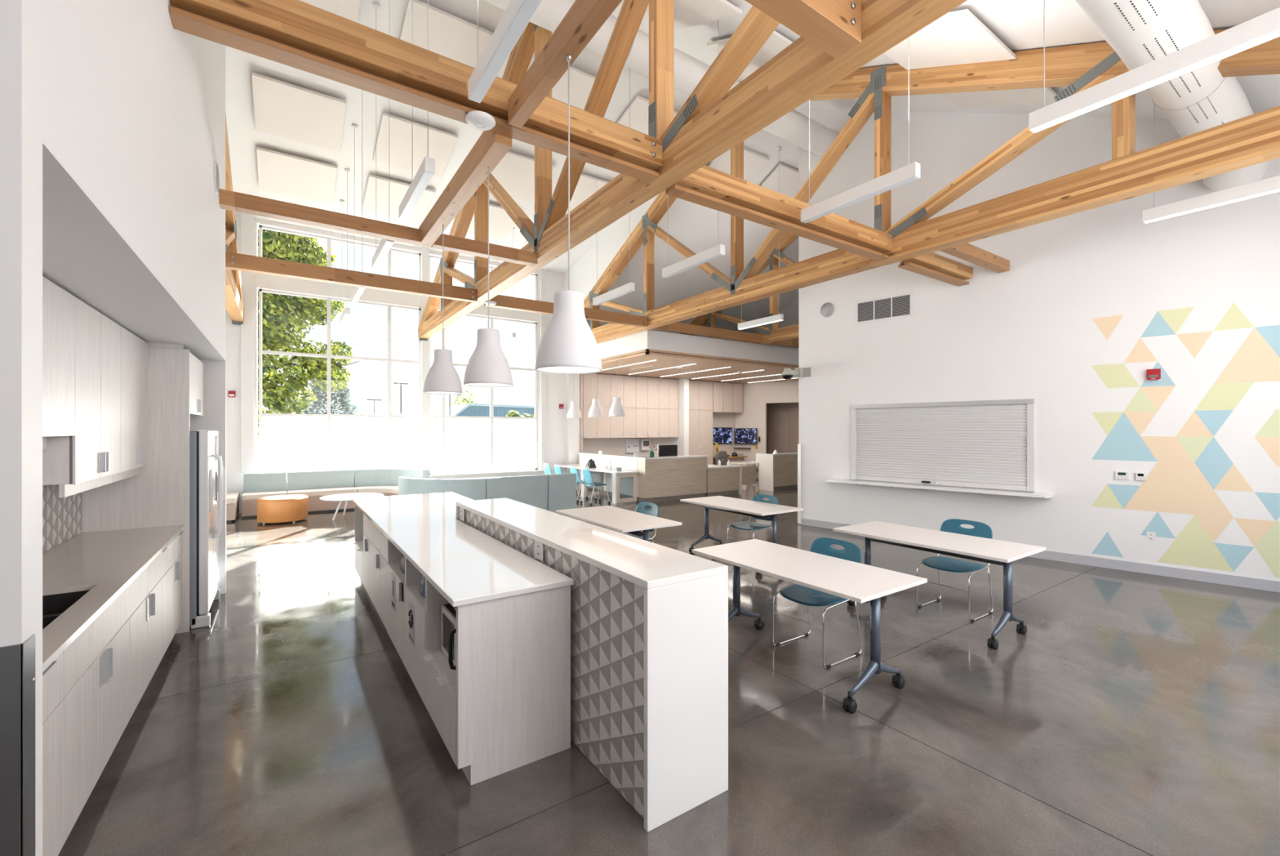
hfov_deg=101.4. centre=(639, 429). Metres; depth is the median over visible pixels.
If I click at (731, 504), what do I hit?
table
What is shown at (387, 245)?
diffuser
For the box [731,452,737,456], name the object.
speaker
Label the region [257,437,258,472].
ground
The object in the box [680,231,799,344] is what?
roof truss
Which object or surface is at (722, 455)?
office chair
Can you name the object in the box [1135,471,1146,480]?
thermostat
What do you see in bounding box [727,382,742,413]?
upper cabinet
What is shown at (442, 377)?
pendant lamp
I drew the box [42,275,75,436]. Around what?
upper cabinet
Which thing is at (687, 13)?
acoustic panel
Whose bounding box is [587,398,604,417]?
pendant lamp
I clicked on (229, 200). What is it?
cross beam
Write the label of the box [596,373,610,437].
upper cabinet
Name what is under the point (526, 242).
acoustic panel
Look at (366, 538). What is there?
base cabinet
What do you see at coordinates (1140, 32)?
duct
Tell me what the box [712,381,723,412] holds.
upper cabinet
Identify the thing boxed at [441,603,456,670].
microwave
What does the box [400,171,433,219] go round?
diffuser
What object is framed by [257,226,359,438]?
maple tree
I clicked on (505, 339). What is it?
diffuser
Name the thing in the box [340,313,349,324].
diffuser
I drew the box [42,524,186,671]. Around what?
countertop
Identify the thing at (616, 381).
upper cabinet
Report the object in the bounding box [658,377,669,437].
upper cabinet
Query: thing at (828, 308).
wall speaker
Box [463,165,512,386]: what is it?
pendant lamp
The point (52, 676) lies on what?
base cabinet
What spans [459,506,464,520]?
power outlet
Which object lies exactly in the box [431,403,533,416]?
warehouse
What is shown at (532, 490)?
banquette
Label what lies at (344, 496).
coffee table
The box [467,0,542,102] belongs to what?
lamp
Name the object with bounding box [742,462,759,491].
gate
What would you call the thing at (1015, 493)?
ledge
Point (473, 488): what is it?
banquette
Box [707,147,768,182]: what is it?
acoustic panel
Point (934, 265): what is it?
cross beam
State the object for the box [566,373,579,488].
column
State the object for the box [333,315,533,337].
power line
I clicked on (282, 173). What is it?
acoustic panel
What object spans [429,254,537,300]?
window
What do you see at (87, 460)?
upper cabinet
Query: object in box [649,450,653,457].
bottle
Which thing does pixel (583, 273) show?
wall
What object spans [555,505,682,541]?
table
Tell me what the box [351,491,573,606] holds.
island countertop
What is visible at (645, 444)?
clock
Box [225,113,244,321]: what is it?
roof truss
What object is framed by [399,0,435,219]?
lamp
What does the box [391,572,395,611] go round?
door sign
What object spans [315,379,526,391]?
power line
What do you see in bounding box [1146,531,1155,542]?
power outlet
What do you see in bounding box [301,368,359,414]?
spruce tree
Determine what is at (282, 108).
acoustic panel
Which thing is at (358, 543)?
base cabinet
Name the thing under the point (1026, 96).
acoustic panel
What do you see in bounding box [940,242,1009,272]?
cross beam
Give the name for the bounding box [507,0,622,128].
beam
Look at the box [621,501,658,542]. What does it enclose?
chair
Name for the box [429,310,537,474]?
window
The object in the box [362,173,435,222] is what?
acoustic panel
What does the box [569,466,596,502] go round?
chair
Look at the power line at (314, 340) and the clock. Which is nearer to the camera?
the clock
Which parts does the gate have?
post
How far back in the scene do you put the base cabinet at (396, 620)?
3.87 m
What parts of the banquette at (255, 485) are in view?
foot rail, seat, backrest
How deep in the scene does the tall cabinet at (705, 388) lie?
17.96 m
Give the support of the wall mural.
attached to the wall at (1028, 330)
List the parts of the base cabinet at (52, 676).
edge pull, drawer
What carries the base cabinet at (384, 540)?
on the floor
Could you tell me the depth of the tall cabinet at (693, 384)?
17.65 m
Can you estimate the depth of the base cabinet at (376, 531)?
4.63 m
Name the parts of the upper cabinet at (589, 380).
door, door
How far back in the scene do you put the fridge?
4.56 m
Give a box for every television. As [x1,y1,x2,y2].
[712,426,732,443]
[734,427,757,444]
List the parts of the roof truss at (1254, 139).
gusset plate, gusset plate, web post, gusset plate, gusset plate, gusset plate, gusset plate, web post, gusset plate, gusset plate, gusset plate, web post, gusset plate, gusset plate, gusset plate, gusset plate, gusset plate, web post, gusset plate, gusset plate, web post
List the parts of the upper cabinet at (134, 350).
handle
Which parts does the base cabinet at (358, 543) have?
drawer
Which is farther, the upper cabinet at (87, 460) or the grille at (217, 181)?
the grille at (217, 181)
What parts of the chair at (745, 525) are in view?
frame, seat, frame, backrest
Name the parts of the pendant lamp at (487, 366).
lamp shade, cord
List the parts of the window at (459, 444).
frosted pane, frosted pane, frosted pane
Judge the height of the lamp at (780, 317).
3.432 m
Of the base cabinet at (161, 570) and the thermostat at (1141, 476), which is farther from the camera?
the thermostat at (1141, 476)
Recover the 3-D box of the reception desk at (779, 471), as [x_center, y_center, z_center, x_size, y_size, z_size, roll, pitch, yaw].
[4.327,1.205,15.405,1.930,1.030,0.640,0,0,-34]
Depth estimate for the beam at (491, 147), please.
4.64 m
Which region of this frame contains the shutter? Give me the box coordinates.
[850,398,1035,491]
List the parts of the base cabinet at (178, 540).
handle, drawer, door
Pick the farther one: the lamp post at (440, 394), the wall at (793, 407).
the lamp post at (440, 394)
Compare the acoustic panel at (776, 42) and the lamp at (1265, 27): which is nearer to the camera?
the lamp at (1265, 27)
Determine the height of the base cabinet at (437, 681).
0.884 m
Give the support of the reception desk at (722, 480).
on the floor
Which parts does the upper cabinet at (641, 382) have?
door, door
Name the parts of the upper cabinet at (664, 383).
door, door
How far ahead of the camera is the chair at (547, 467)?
13.79 m
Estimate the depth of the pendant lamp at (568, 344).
2.97 m
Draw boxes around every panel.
[81,342,189,633]
[251,71,346,151]
[256,146,337,204]
[299,0,360,22]
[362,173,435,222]
[373,112,457,177]
[400,0,493,67]
[466,203,515,240]
[490,151,555,201]
[524,240,574,253]
[551,66,595,110]
[566,173,608,211]
[579,373,582,452]
[617,95,677,134]
[645,0,742,30]
[706,31,792,71]
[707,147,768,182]
[760,163,799,198]
[884,8,1016,69]
[939,87,1057,107]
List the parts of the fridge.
door, door, handle, handle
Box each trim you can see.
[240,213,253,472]
[286,469,544,483]
[540,268,546,469]
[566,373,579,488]
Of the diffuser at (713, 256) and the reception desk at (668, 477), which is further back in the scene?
the reception desk at (668, 477)
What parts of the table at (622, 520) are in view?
leg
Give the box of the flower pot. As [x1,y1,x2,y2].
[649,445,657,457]
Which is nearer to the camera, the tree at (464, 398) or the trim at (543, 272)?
the trim at (543, 272)
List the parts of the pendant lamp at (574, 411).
lamp shade, cord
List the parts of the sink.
bowl, bowl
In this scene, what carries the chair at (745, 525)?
on the floor
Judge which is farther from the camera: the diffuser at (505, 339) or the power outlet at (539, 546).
the diffuser at (505, 339)
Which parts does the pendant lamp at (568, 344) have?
lamp shade, cord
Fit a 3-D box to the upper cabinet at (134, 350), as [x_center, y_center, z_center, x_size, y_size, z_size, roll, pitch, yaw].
[-3.951,-0.175,3.837,0.434,1.070,0.888,0,0,-34]
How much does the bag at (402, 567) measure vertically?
0.055 m
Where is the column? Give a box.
[671,377,688,455]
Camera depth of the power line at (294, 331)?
27.63 m
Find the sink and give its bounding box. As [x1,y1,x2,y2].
[42,589,89,629]
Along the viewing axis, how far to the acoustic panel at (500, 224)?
12.01 m
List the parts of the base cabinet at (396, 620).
handle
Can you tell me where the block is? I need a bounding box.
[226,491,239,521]
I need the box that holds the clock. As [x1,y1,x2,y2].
[640,439,650,449]
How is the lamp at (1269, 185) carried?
hanging from the ceiling at (1018, 24)
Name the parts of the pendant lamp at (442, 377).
lamp shade, cord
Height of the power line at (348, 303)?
0.279 m
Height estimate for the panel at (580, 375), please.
3.370 m
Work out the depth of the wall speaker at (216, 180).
4.63 m
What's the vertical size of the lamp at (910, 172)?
2.374 m
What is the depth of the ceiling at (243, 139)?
9.06 m
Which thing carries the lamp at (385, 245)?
hanging from the ceiling at (243, 139)
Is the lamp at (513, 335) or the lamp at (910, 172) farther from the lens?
the lamp at (513, 335)
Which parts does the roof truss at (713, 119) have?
gusset plate, gusset plate, gusset plate, web post, gusset plate, gusset plate, web post, gusset plate, gusset plate, gusset plate, web post, gusset plate, gusset plate, web post, gusset plate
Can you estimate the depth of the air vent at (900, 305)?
8.44 m
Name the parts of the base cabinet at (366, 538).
drawer, handle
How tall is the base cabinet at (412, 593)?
0.884 m
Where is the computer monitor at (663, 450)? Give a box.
[657,444,677,456]
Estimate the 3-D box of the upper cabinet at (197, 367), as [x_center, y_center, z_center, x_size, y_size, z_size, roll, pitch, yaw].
[-4.405,-0.399,4.730,0.689,0.527,1.022,0,0,-34]
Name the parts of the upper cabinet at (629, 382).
door, door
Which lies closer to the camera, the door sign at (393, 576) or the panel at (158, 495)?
the door sign at (393, 576)
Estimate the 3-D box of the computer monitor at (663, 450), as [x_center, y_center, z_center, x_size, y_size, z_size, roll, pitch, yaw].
[0.686,0.677,13.229,0.610,0.605,0.100,0,0,-34]
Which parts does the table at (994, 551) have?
leg, leg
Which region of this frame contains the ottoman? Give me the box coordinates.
[256,493,308,524]
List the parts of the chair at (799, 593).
frame, seat, backrest, frame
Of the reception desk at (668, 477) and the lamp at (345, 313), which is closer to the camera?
the lamp at (345, 313)
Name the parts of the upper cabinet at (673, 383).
door, door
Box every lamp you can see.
[339,168,350,324]
[351,89,365,302]
[372,0,394,268]
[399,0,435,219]
[422,224,462,394]
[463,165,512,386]
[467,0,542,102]
[499,226,515,343]
[535,53,601,373]
[566,373,581,417]
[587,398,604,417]
[592,67,635,305]
[608,360,625,416]
[662,244,724,277]
[737,146,783,329]
[800,36,919,222]
[1028,0,1279,133]
[1142,103,1279,223]
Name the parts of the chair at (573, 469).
backrest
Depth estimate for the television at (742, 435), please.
18.88 m
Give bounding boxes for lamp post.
[366,399,382,414]
[393,382,408,413]
[440,394,459,415]
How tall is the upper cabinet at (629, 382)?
1.910 m
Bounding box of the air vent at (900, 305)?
[855,291,912,324]
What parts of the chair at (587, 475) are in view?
backrest, seat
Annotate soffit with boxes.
[594,348,799,383]
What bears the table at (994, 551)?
on the floor
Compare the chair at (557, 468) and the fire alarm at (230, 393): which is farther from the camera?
the chair at (557, 468)
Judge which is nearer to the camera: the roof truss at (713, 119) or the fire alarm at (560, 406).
the roof truss at (713, 119)
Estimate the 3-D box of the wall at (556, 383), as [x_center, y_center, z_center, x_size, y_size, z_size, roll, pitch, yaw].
[-2.411,-1.480,15.095,17.607,6.400,0.501,0,0,-36]
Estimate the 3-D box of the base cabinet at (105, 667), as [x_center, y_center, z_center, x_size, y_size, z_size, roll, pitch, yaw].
[-2.910,1.278,2.507,0.629,0.885,1.540,0,0,-34]
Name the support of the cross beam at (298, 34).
attached to the roof truss at (713, 119)
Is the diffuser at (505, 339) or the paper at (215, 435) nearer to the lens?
the paper at (215, 435)
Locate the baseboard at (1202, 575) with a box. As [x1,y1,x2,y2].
[798,517,1279,591]
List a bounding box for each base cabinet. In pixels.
[42,652,62,855]
[62,566,148,844]
[146,539,173,684]
[173,531,183,635]
[353,504,364,583]
[363,513,368,592]
[368,518,373,604]
[373,524,380,617]
[380,531,387,631]
[387,538,405,665]
[404,557,426,693]
[419,578,570,784]
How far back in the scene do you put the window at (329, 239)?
11.73 m
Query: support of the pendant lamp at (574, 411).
hanging from the soffit
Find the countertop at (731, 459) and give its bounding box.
[712,455,747,462]
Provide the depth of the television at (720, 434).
18.84 m
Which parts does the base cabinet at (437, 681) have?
handle, drawer, handle, island end panel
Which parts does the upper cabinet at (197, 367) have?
door, handle, door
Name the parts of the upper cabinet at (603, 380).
door, door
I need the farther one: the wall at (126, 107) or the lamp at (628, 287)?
the lamp at (628, 287)
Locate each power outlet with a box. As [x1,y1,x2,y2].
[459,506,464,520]
[534,539,543,560]
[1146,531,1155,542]
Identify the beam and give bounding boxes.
[168,0,662,182]
[219,188,422,244]
[225,251,477,302]
[418,130,511,247]
[431,233,537,266]
[484,294,648,327]
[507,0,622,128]
[652,322,762,342]
[665,164,892,261]
[744,0,861,58]
[767,337,799,347]
[897,252,973,286]
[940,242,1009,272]
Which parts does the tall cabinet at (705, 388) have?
door, door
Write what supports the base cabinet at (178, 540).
on the floor
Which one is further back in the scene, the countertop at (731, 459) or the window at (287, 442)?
the countertop at (731, 459)
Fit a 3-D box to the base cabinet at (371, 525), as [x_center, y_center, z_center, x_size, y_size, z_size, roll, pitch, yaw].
[-2.315,1.278,5.138,0.615,0.884,0.380,0,0,-34]
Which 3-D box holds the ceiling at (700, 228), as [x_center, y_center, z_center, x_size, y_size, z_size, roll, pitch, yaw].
[2.245,-4.144,14.048,6.280,3.913,7.900,0,0,-34]
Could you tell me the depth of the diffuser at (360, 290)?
8.41 m
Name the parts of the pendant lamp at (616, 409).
lamp shade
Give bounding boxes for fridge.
[189,429,222,628]
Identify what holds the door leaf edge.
attached to the wall at (1028, 330)
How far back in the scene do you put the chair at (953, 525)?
5.03 m
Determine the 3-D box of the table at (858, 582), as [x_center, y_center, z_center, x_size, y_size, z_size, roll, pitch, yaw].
[1.156,1.350,3.865,0.740,0.740,1.520,0,0,-34]
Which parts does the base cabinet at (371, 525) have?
drawer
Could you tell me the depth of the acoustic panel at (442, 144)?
9.34 m
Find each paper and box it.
[215,435,217,460]
[217,471,217,500]
[222,466,224,499]
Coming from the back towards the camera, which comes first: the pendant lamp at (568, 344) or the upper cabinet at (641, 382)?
the upper cabinet at (641, 382)
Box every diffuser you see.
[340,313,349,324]
[351,286,364,302]
[372,240,393,267]
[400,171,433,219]
[499,337,515,343]
[593,289,633,305]
[662,253,724,277]
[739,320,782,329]
[802,176,918,222]
[1144,188,1279,222]
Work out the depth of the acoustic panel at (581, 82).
8.52 m
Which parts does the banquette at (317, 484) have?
backrest, seat, foot rail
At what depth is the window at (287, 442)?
11.80 m
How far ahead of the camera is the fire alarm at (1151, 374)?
6.19 m
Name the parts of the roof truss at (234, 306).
web post, gusset plate, gusset plate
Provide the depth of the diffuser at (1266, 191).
5.06 m
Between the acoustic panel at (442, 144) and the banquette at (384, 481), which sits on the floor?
the banquette at (384, 481)
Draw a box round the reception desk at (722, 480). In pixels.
[705,464,742,496]
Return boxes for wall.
[0,0,226,593]
[225,213,566,512]
[563,194,658,300]
[582,412,735,464]
[735,380,799,466]
[752,293,799,349]
[767,402,799,453]
[799,108,1279,581]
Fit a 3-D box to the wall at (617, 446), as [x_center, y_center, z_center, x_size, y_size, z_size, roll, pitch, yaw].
[0.866,0.020,17.478,6.700,3.400,0.013,0,0,-34]
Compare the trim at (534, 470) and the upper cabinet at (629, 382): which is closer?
the trim at (534, 470)
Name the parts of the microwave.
handle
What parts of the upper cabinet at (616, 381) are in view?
door, door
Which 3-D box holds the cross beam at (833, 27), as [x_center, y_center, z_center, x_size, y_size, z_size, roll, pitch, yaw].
[-0.817,-2.320,1.662,4.920,0.240,0.182,0,0,-34]
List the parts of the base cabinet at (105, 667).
door, handle, drawer, handle, door, door, handle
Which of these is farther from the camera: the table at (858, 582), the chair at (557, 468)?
the chair at (557, 468)
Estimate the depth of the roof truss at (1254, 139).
5.89 m
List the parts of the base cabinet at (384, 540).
drawer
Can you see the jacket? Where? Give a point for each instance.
(717, 450)
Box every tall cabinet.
[688,379,698,454]
[698,380,712,464]
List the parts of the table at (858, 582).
leg, leg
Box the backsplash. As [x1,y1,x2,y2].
[42,484,82,551]
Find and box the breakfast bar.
[455,497,728,831]
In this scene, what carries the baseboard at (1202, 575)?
attached to the wall at (1028, 330)
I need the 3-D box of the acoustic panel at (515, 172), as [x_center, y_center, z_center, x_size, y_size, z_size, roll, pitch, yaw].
[-2.508,-5.076,10.510,1.200,0.314,1.200,0,0,-34]
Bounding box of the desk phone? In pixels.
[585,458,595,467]
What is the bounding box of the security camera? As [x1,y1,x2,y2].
[780,367,810,378]
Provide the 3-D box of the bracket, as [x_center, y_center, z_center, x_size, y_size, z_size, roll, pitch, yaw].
[-8.249,-2.185,10.752,0.180,0.050,0.140,0,0,-34]
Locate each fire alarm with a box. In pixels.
[227,391,235,397]
[558,404,563,408]
[1146,368,1160,380]
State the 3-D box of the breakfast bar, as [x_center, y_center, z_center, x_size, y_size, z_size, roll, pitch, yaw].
[-0.620,1.185,3.615,0.471,1.070,3.011,0,0,-34]
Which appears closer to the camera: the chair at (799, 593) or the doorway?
the chair at (799, 593)
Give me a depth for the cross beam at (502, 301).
9.80 m
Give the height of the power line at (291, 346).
0.279 m
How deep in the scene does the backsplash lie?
3.66 m
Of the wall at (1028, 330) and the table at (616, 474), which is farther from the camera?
the table at (616, 474)
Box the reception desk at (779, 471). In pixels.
[755,452,797,490]
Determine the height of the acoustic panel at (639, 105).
0.314 m
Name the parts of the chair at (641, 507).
seat, backrest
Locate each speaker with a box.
[213,161,219,194]
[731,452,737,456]
[820,302,835,317]
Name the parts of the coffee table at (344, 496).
leg, leg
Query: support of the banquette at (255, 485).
on the floor
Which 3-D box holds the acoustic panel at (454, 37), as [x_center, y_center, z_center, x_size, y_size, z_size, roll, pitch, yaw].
[-2.853,-5.517,7.675,1.200,0.314,1.200,0,0,-34]
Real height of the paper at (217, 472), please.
0.280 m
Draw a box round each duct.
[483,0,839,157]
[1075,0,1270,191]
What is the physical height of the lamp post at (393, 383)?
6.700 m
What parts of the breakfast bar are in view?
leg, leg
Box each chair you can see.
[543,462,551,474]
[554,464,579,496]
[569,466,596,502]
[580,467,610,505]
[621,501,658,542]
[715,449,728,465]
[727,493,778,542]
[772,537,862,668]
[915,518,993,622]
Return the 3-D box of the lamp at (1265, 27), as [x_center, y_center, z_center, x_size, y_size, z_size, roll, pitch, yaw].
[3.332,-2.870,3.084,0.090,1.425,1.750,0,0,-34]
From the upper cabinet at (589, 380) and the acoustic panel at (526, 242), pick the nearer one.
the acoustic panel at (526, 242)
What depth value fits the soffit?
14.10 m
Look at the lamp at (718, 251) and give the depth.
6.87 m
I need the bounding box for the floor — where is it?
[57,484,1279,855]
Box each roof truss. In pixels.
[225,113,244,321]
[417,0,967,340]
[583,28,1279,343]
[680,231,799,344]
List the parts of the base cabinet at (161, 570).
handle, door, drawer, door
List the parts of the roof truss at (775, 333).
gusset plate, web post, gusset plate, gusset plate, gusset plate, web post, gusset plate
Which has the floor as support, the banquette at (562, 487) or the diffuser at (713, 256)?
the banquette at (562, 487)
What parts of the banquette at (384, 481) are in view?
seat, backrest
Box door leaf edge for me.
[797,444,801,523]
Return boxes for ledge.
[824,477,1054,497]
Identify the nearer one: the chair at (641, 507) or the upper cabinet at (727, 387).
the chair at (641, 507)
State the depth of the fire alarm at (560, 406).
14.88 m
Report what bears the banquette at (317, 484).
on the floor
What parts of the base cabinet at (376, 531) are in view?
drawer, handle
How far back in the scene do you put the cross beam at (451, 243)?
6.41 m
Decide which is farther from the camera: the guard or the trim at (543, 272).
the trim at (543, 272)
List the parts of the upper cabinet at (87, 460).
door, handle, handle, door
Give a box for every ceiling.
[225,0,709,274]
[586,128,799,338]
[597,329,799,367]
[611,0,1279,118]
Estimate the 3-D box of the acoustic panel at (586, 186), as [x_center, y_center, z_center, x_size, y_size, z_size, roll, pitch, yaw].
[-1.095,-5.076,11.472,1.200,0.314,1.200,0,0,-34]
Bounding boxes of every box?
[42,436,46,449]
[613,466,621,470]
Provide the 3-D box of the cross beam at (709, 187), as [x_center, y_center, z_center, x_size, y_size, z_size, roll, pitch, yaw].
[1.712,-2.314,5.731,3.440,0.276,0.212,0,0,-34]
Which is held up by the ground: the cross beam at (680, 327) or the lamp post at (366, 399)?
the lamp post at (366, 399)
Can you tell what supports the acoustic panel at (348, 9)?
attached to the ceiling at (243, 139)
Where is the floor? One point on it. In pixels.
(1134, 713)
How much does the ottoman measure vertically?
0.458 m
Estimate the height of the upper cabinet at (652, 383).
1.910 m
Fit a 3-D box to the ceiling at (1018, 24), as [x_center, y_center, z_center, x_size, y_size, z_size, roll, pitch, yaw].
[2.575,-4.191,4.837,16.100,3.819,7.700,0,0,-34]
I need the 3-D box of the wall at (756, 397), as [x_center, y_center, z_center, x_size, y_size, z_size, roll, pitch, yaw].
[4.926,0.020,18.336,3.400,3.400,0.120,0,0,35]
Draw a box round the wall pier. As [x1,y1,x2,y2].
[0,113,42,855]
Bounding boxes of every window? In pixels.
[258,224,421,280]
[258,288,421,480]
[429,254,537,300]
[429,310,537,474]
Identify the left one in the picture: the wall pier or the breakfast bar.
the wall pier
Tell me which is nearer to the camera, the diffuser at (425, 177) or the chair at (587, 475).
the diffuser at (425, 177)
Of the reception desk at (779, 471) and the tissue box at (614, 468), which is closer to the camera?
the tissue box at (614, 468)
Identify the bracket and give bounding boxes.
[231,320,243,324]
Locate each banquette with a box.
[241,471,286,517]
[287,469,356,512]
[354,468,429,496]
[398,475,485,499]
[485,474,547,510]
[546,472,576,514]
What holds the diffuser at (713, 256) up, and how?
attached to the lamp at (718, 251)
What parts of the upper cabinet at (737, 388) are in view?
door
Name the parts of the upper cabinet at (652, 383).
door, door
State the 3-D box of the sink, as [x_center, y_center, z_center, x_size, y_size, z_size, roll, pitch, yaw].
[-2.762,0.932,2.281,0.440,0.195,0.870,0,0,-34]
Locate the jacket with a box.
[715,442,719,455]
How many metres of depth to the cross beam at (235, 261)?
7.77 m
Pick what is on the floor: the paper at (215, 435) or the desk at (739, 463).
the desk at (739, 463)
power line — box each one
[290,346,532,365]
[293,331,533,354]
[314,340,532,359]
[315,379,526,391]
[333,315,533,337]
[342,308,530,331]
[347,302,533,326]
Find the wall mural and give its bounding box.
[1091,302,1279,577]
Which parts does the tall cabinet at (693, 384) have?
door, door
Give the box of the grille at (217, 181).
[215,163,219,192]
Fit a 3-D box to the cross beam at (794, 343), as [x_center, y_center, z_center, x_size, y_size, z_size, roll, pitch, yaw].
[4.287,-2.340,14.228,2.500,0.240,0.140,0,0,-34]
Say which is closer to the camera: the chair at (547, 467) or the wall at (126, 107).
the wall at (126, 107)
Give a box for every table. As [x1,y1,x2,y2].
[320,492,383,519]
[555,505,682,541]
[680,495,803,573]
[691,538,927,713]
[832,520,1045,648]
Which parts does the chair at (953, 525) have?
frame, seat, backrest, frame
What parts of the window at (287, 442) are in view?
frosted pane, frosted pane, frosted pane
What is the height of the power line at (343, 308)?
0.279 m
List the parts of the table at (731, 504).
leg, leg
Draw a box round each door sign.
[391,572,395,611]
[408,600,414,647]
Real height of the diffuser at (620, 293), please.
0.006 m
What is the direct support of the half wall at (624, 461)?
on the floor
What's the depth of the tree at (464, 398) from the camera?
75.87 m
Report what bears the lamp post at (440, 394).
on the ground
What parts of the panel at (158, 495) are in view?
filler strip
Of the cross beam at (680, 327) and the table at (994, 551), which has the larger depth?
the cross beam at (680, 327)
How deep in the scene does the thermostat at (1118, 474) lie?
6.40 m
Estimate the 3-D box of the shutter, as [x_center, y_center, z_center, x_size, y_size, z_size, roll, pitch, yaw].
[4.418,0.212,7.918,0.050,1.245,2.490,0,0,-44]
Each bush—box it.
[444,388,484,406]
[505,409,533,417]
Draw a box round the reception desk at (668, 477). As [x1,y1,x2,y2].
[635,454,707,502]
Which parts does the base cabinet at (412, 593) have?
door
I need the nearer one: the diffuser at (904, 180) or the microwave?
the microwave
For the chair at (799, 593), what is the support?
on the floor
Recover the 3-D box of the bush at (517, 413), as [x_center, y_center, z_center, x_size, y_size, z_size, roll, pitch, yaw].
[-9.497,0.217,41.873,2.052,3.513,2.578,0,0,15]
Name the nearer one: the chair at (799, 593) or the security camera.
the chair at (799, 593)
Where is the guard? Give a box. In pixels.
[0,633,35,855]
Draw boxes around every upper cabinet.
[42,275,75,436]
[42,297,120,497]
[112,325,148,482]
[189,351,204,415]
[582,373,596,438]
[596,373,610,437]
[610,374,623,437]
[623,375,635,437]
[635,376,647,437]
[647,377,658,437]
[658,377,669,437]
[668,378,678,437]
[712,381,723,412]
[723,382,733,412]
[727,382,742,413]
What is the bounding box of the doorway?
[768,402,787,453]
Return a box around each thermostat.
[1115,471,1128,479]
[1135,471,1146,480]
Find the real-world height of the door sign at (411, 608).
0.260 m
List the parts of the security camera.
arm, wall plate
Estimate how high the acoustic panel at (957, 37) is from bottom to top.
0.592 m
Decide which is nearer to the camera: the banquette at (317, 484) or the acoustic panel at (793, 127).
the acoustic panel at (793, 127)
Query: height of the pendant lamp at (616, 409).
1.350 m
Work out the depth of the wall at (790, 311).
16.02 m
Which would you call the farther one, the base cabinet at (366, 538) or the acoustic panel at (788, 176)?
the acoustic panel at (788, 176)
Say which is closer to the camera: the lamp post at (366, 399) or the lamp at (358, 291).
the lamp at (358, 291)
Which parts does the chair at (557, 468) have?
backrest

